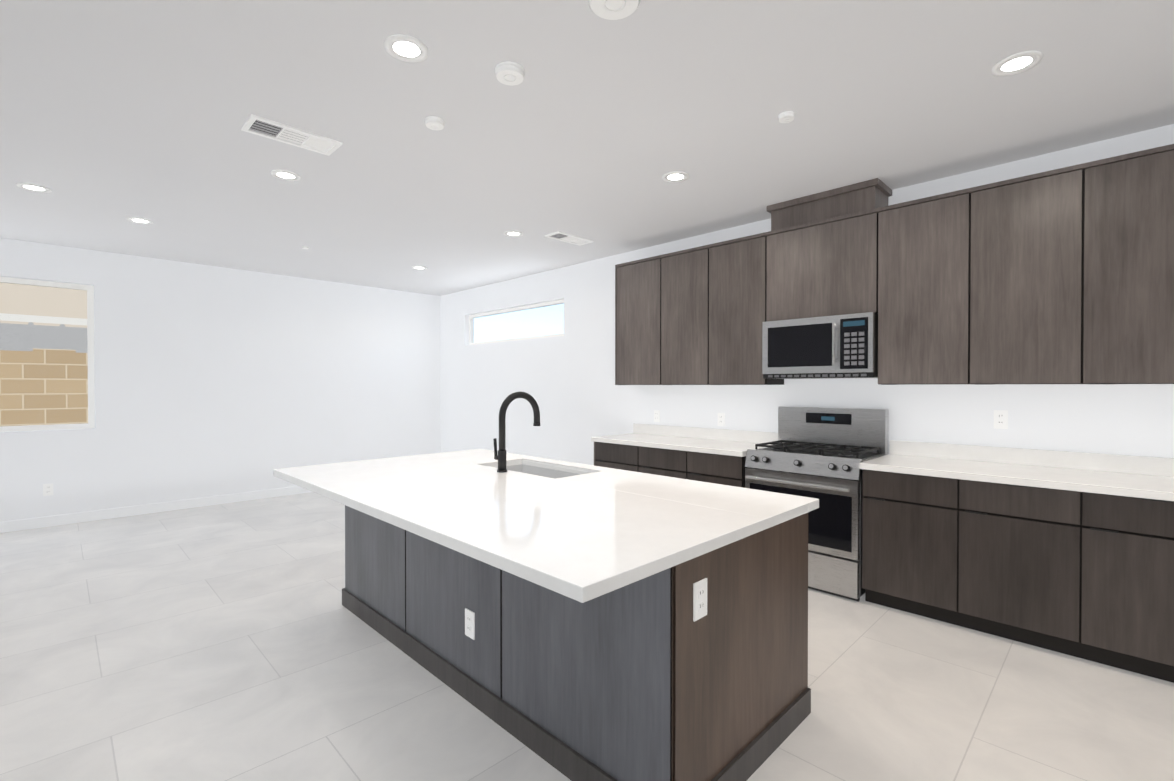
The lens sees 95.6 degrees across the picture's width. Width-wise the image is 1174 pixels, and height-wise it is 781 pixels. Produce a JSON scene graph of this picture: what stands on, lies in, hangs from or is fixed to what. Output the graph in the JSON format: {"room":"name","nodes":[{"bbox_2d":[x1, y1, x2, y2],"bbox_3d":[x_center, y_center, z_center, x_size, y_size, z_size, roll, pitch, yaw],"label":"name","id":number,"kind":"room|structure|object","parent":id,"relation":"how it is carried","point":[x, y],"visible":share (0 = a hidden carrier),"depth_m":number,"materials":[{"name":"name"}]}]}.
{"room":"kitchen","nodes":[
{"label":"kitchen","id":0,"kind":"room"},
{"bbox_2d":[0,238,440,521],"bbox_3d":[-5.247,-0.052,5.548,8.151,2.819,0.160,0,1,-45],"label":"wall","id":1,"kind":"structure","parent":0,"point":[209,381],"depth_m":6.31,"materials":[{"name":"paint"}]},
{"bbox_2d":[0,277,94,431],"bbox_3d":[-5.842,-0.347,4.973,1.816,1.496,0.060,0,1,-45],"label":"window","id":2,"kind":"structure","parent":1,"relation":"in","point":[89,348],"depth_m":5.45,"materials":[{"name":"white plastic"}]},
{"bbox_2d":[43,483,52,495],"bbox_3d":[-5.375,0.990,5.309,0.072,0.118,0.008,0,1,-45],"label":"outlet","id":3,"kind":"object","parent":1,"relation":"attached to","point":[47,489],"visible":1,"depth_m":5.30,"materials":[{"name":"white plastic"}]},
{"bbox_2d":[0,486,311,532],"bbox_3d":[-5.118,1.305,5.564,7.961,0.105,0.016,0,1,-45],"label":"baseboard","id":4,"kind":"structure","parent":1,"relation":"attached to","point":[40,522],"depth_m":5.79,"materials":[{"name":"white wood"}]},
{"bbox_2d":[0,492,1173,780],"bbox_3d":[-1.341,1.449,1.757,8.311,0.120,11.064,0,1,-45],"label":"floor","id":5,"kind":"structure","parent":0,"point":[232,642],"depth_m":2.48,"materials":[{"name":"tile"}]},
{"bbox_2d":[342,505,810,780],"bbox_3d":[-0.305,0.944,2.846,0.999,0.873,2.588,0,1,-45],"label":"kitchen island","id":6,"kind":"object","parent":5,"relation":"on","point":[647,679],"visible":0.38,"depth_m":1.96,"materials":[{"name":"black wood"}]},
{"bbox_2d":[465,608,474,639],"bbox_3d":[-0.522,1.039,2.369,0.008,0.118,0.072,0,1,-45],"label":"outlet","id":7,"kind":"object","parent":6,"relation":"attached to","point":[469,623],"visible":1,"depth_m":2.36,"materials":[{"name":"white plastic"}]},
{"bbox_2d":[273,449,818,602],"bbox_3d":[-0.421,0.487,2.728,1.442,0.040,2.614,0,1,-45],"label":"island countertop","id":8,"kind":"structure","parent":6,"relation":"on","point":[590,532],"depth_m":2.10,"materials":[{"name":"white stone"}]},
{"bbox_2d":[493,391,539,472],"bbox_3d":[-0.414,0.234,3.140,0.308,0.458,0.108,0,1,-45],"label":"faucet","id":9,"kind":"object","parent":8,"relation":"on","point":[500,457],"visible":1,"depth_m":3.04,"materials":[{"name":"black metal"}]},
{"bbox_2d":[497,464,580,478],"bbox_3d":[-0.305,0.626,3.211,0.412,0.244,0.792,0,1,-45],"label":"island sink","id":10,"kind":"object","parent":8,"relation":"in","point":[541,471],"visible":0.06,"depth_m":3.47,"materials":[{"name":"grey"}]},
{"bbox_2d":[693,578,706,621],"bbox_3d":[0.362,0.665,1.693,0.072,0.118,0.008,0,1,-45],"label":"outlet","id":11,"kind":"object","parent":6,"relation":"attached to","point":[699,599],"visible":1,"depth_m":1.69,"materials":[{"name":"white plastic"}]},
{"bbox_2d":[594,442,633,470],"bbox_3d":[0.477,0.925,5.147,0.617,0.872,0.552,0,1,-45],"label":"base cabinet","id":12,"kind":"object","parent":5,"relation":"on","point":[609,455],"depth_m":4.93,"materials":[{"name":"black wood"}]},
{"bbox_2d":[591,423,1173,500],"bbox_3d":[2.032,0.430,3.563,0.646,0.140,4.999,0,1,-45],"label":"countertop","id":13,"kind":"structure","parent":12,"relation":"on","point":[1146,477],"depth_m":3.24,"materials":[{"name":"stone"}]},
{"bbox_2d":[634,446,685,478],"bbox_3d":[0.854,0.928,4.768,0.617,0.872,0.516,0,1,-45],"label":"base cabinet","id":14,"kind":"object","parent":5,"relation":"on","point":[656,461],"depth_m":4.56,"materials":[{"name":"black wood"}]},
{"bbox_2d":[686,451,747,487],"bbox_3d":[1.212,0.931,4.409,0.617,0.872,0.500,0,1,-45],"label":"base cabinet","id":15,"kind":"object","parent":5,"relation":"on","point":[704,467],"depth_m":4.17,"materials":[{"name":"black wood"}]},
{"bbox_2d":[745,406,888,601],"bbox_3d":[1.660,0.754,3.901,0.692,1.235,0.798,0,1,-45],"label":"range","id":16,"kind":"object","parent":5,"relation":"on","point":[820,453],"visible":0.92,"depth_m":3.67,"materials":[{"name":"silver metal"}]},
{"bbox_2d":[862,469,953,623],"bbox_3d":[2.164,0.939,3.454,0.617,0.872,0.516,0,1,-45],"label":"base cabinet","id":17,"kind":"object","parent":5,"relation":"on","point":[908,519],"depth_m":3.23,"materials":[{"name":"black wood"}]},
{"bbox_2d":[954,479,1077,655],"bbox_3d":[2.529,0.942,3.089,0.617,0.872,0.517,0,1,-45],"label":"base cabinet","id":18,"kind":"object","parent":5,"relation":"on","point":[1016,546],"depth_m":2.87,"materials":[{"name":"black wood"}]},
{"bbox_2d":[1074,492,1173,682],"bbox_3d":[2.894,0.945,2.723,0.617,0.872,0.517,0,1,-45],"label":"base cabinet","id":19,"kind":"object","parent":5,"relation":"on","point":[1086,576],"depth_m":2.58,"materials":[{"name":"black wood"}]},
{"bbox_2d":[0,0,1173,295],"bbox_3d":[-1.341,-1.490,1.732,8.311,0.120,11.064,0,1,-45],"label":"ceiling","id":20,"kind":"structure","parent":0,"point":[114,114],"depth_m":2.77,"materials":[{"name":"paint"}]},
{"bbox_2d":[16,183,51,192],"bbox_3d":[-3.935,-1.443,3.788,0.176,0.006,0.176,0,1,-45],"label":"recessed light","id":21,"kind":"object","parent":20,"relation":"in","point":[34,187],"visible":0.98,"depth_m":3.78,"materials":[{"name":"white plastic"}]},
{"bbox_2d":[127,217,153,223],"bbox_3d":[-3.814,-1.449,4.545,0.176,0.006,0.176,0,1,-45],"label":"recessed light","id":22,"kind":"object","parent":20,"relation":"in","point":[139,220],"visible":1,"depth_m":4.54,"materials":[{"name":"white plastic"}]},
{"bbox_2d":[270,170,300,180],"bbox_3d":[-2.019,-1.441,3.567,0.176,0.006,0.176,0,1,-45],"label":"recessed light","id":23,"kind":"object","parent":20,"relation":"in","point":[286,175],"visible":0.98,"depth_m":3.56,"materials":[{"name":"white plastic"}]},
{"bbox_2d":[241,114,342,155],"bbox_3d":[-1.659,-1.435,3.008,0.460,0.010,0.220,0,1,-45],"label":"ceiling vent","id":24,"kind":"object","parent":20,"relation":"in","point":[273,130],"visible":1,"depth_m":2.99,"materials":[{"name":"white plastic"}]},
{"bbox_2d":[384,34,428,61],"bbox_3d":[-0.755,-1.430,2.229,0.176,0.006,0.176,0,1,-45],"label":"recessed light","id":25,"kind":"object","parent":20,"relation":"in","point":[405,48],"visible":1,"depth_m":2.22,"materials":[{"name":"white plastic"}]},
{"bbox_2d":[412,266,426,269],"bbox_3d":[-2.002,-1.464,6.353,0.176,0.006,0.176,0,1,-45],"label":"recessed light","id":26,"kind":"object","parent":20,"relation":"in","point":[419,267],"visible":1,"depth_m":6.33,"materials":[{"name":"white plastic"}]},
{"bbox_2d":[425,116,443,129],"bbox_3d":[-0.811,-1.422,2.837,0.100,0.032,0.100,0,1,-45],"label":"smoke detector","id":27,"kind":"object","parent":20,"relation":"attached to","point":[434,123],"visible":1,"depth_m":2.81,"materials":[{"name":"white plastic"}]},
{"bbox_2d":[495,61,524,85],"bbox_3d":[-0.345,-1.416,2.384,0.130,0.037,0.130,0,1,-45],"label":"smoke detector","id":28,"kind":"object","parent":20,"relation":"attached to","point":[510,73],"visible":1,"depth_m":2.36,"materials":[{"name":"white plastic"}]},
{"bbox_2d":[504,231,522,236],"bbox_3d":[-0.681,-1.452,4.930,0.176,0.006,0.176,0,1,-45],"label":"recessed light","id":29,"kind":"object","parent":20,"relation":"in","point":[513,233],"visible":0.96,"depth_m":4.92,"materials":[{"name":"white plastic"}]},
{"bbox_2d":[545,231,593,245],"bbox_3d":[-0.165,-1.452,5.092,0.460,0.010,0.200,0,1,-45],"label":"ceiling vent","id":30,"kind":"object","parent":20,"relation":"in","point":[568,238],"visible":1,"depth_m":5.08,"materials":[{"name":"white plastic"}]},
{"bbox_2d":[588,0,639,19],"bbox_3d":[0.100,-1.424,1.952,0.190,0.014,0.190,0,1,-45],"label":"detector","id":31,"kind":"object","parent":20,"relation":"attached to","point":[613,9],"visible":1,"depth_m":1.97,"materials":[{"name":"white plastic"}]},
{"bbox_2d":[662,171,688,181],"bbox_3d":[0.597,-1.441,3.592,0.176,0.006,0.176,0,1,-45],"label":"recessed light","id":32,"kind":"object","parent":20,"relation":"in","point":[676,176],"visible":1,"depth_m":3.58,"materials":[{"name":"white plastic"}]},
{"bbox_2d":[778,111,794,122],"bbox_3d":[1.041,-1.424,2.778,0.080,0.027,0.080,0,1,-45],"label":"smoke detector","id":33,"kind":"object","parent":20,"relation":"attached to","point":[786,117],"visible":1,"depth_m":2.76,"materials":[{"name":"white plastic"}]},
{"bbox_2d":[992,51,1042,75],"bbox_3d":[1.882,-1.431,2.331,0.176,0.006,0.176,0,1,-45],"label":"recessed light","id":34,"kind":"object","parent":20,"relation":"in","point":[1016,63],"visible":1,"depth_m":2.33,"materials":[{"name":"white plastic"}]},
{"bbox_2d":[440,124,1173,465],"bbox_3d":[1.545,-0.044,4.622,0.160,2.819,11.064,0,1,-45],"label":"wall","id":35,"kind":"structure","parent":0,"point":[566,380],"depth_m":5.06,"materials":[{"name":"paint"}]},
{"bbox_2d":[469,299,563,344],"bbox_3d":[-0.971,-0.883,7.167,0.050,0.451,2.166,0,1,-45],"label":"window","id":36,"kind":"structure","parent":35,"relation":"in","point":[507,311],"depth_m":7.16,"materials":[{"name":"white plastic"}]},
{"bbox_2d":[615,255,658,384],"bbox_3d":[0.595,-0.651,5.220,0.327,1.194,0.566,0,1,-45],"label":"upper cabinet","id":37,"kind":"object","parent":35,"relation":"attached to","point":[637,281],"depth_m":5.10,"materials":[{"name":"black wood"}]},
{"bbox_2d":[654,410,659,421],"bbox_3d":[0.702,0.259,5.349,0.008,0.118,0.072,0,1,-45],"label":"outlet","id":38,"kind":"object","parent":35,"relation":"attached to","point":[656,415],"visible":1,"depth_m":5.35,"materials":[{"name":"white plastic"}]},
{"bbox_2d":[659,245,706,384],"bbox_3d":[0.973,-0.648,4.841,0.327,1.194,0.504,0,1,-45],"label":"upper cabinet","id":39,"kind":"object","parent":35,"relation":"attached to","point":[683,273],"depth_m":4.73,"materials":[{"name":"black wood"}]},
{"bbox_2d":[717,413,724,425],"bbox_3d":[1.217,0.264,4.832,0.008,0.118,0.072,0,1,-45],"label":"outlet","id":40,"kind":"object","parent":35,"relation":"attached to","point":[721,419],"visible":1,"depth_m":4.83,"materials":[{"name":"white plastic"}]},
{"bbox_2d":[707,232,783,384],"bbox_3d":[1.335,-0.645,4.478,0.327,1.194,0.521,0,1,-45],"label":"upper cabinet","id":41,"kind":"object","parent":35,"relation":"attached to","point":[736,268],"depth_m":4.36,"materials":[{"name":"black wood"}]},
{"bbox_2d":[767,178,891,321],"bbox_3d":[1.802,-0.990,4.007,0.327,0.911,0.802,0,1,-45],"label":"upper cabinet","id":42,"kind":"object","parent":35,"relation":"attached to","point":[821,246],"depth_m":3.86,"materials":[{"name":"black wood"}]},
{"bbox_2d":[762,312,877,378],"bbox_3d":[1.760,-0.311,3.970,0.448,0.439,0.789,0,1,-45],"label":"microwave","id":43,"kind":"object","parent":42,"relation":"attached to","point":[836,346],"visible":0.96,"depth_m":3.81,"materials":[{"name":"silver metal"}]},
{"bbox_2d":[875,189,966,384],"bbox_3d":[2.267,-0.637,3.544,0.327,1.194,0.515,0,1,-45],"label":"upper cabinet","id":44,"kind":"object","parent":35,"relation":"attached to","point":[921,244],"depth_m":3.42,"materials":[{"name":"black wood"}]},
{"bbox_2d":[994,410,1007,428],"bbox_3d":[2.644,0.185,3.401,0.008,0.118,0.072,0,1,-45],"label":"outlet","id":45,"kind":"object","parent":35,"relation":"attached to","point":[1000,419],"visible":1,"depth_m":3.40,"materials":[{"name":"white plastic"}]},
{"bbox_2d":[967,164,1078,384],"bbox_3d":[2.628,-0.634,3.182,0.327,1.194,0.506,0,1,-45],"label":"upper cabinet","id":46,"kind":"object","parent":35,"relation":"attached to","point":[1064,275],"depth_m":3.06,"materials":[{"name":"black wood"}]},
{"bbox_2d":[1079,144,1173,383],"bbox_3d":[2.986,-0.631,2.823,0.327,1.194,0.510,0,1,-45],"label":"upper cabinet","id":47,"kind":"object","parent":35,"relation":"attached to","point":[1126,201],"depth_m":2.77,"materials":[{"name":"black wood"}]},
{"label":"outside","id":48,"kind":"structure","parent":0,"visible":0},
{"bbox_2d":[0,283,86,327],"bbox_3d":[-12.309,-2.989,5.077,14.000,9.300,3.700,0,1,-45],"label":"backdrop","id":49,"kind":"structure","parent":48,"point":[41,293],"depth_m":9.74,"materials":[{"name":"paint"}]},
{"bbox_2d":[0,322,86,352],"bbox_3d":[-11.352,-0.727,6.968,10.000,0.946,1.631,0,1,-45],"label":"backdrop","id":50,"kind":"object","parent":49,"relation":"on","point":[41,336],"depth_m":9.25,"materials":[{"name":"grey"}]},
{"bbox_2d":[0,348,87,425],"bbox_3d":[-9.344,0.431,6.296,8.120,2.040,0.280,0,1,-45],"label":"brick wall","id":51,"kind":"structure","parent":48,"point":[74,373],"depth_m":7.64,"materials":[{"name":"beige brick"}]}
]}

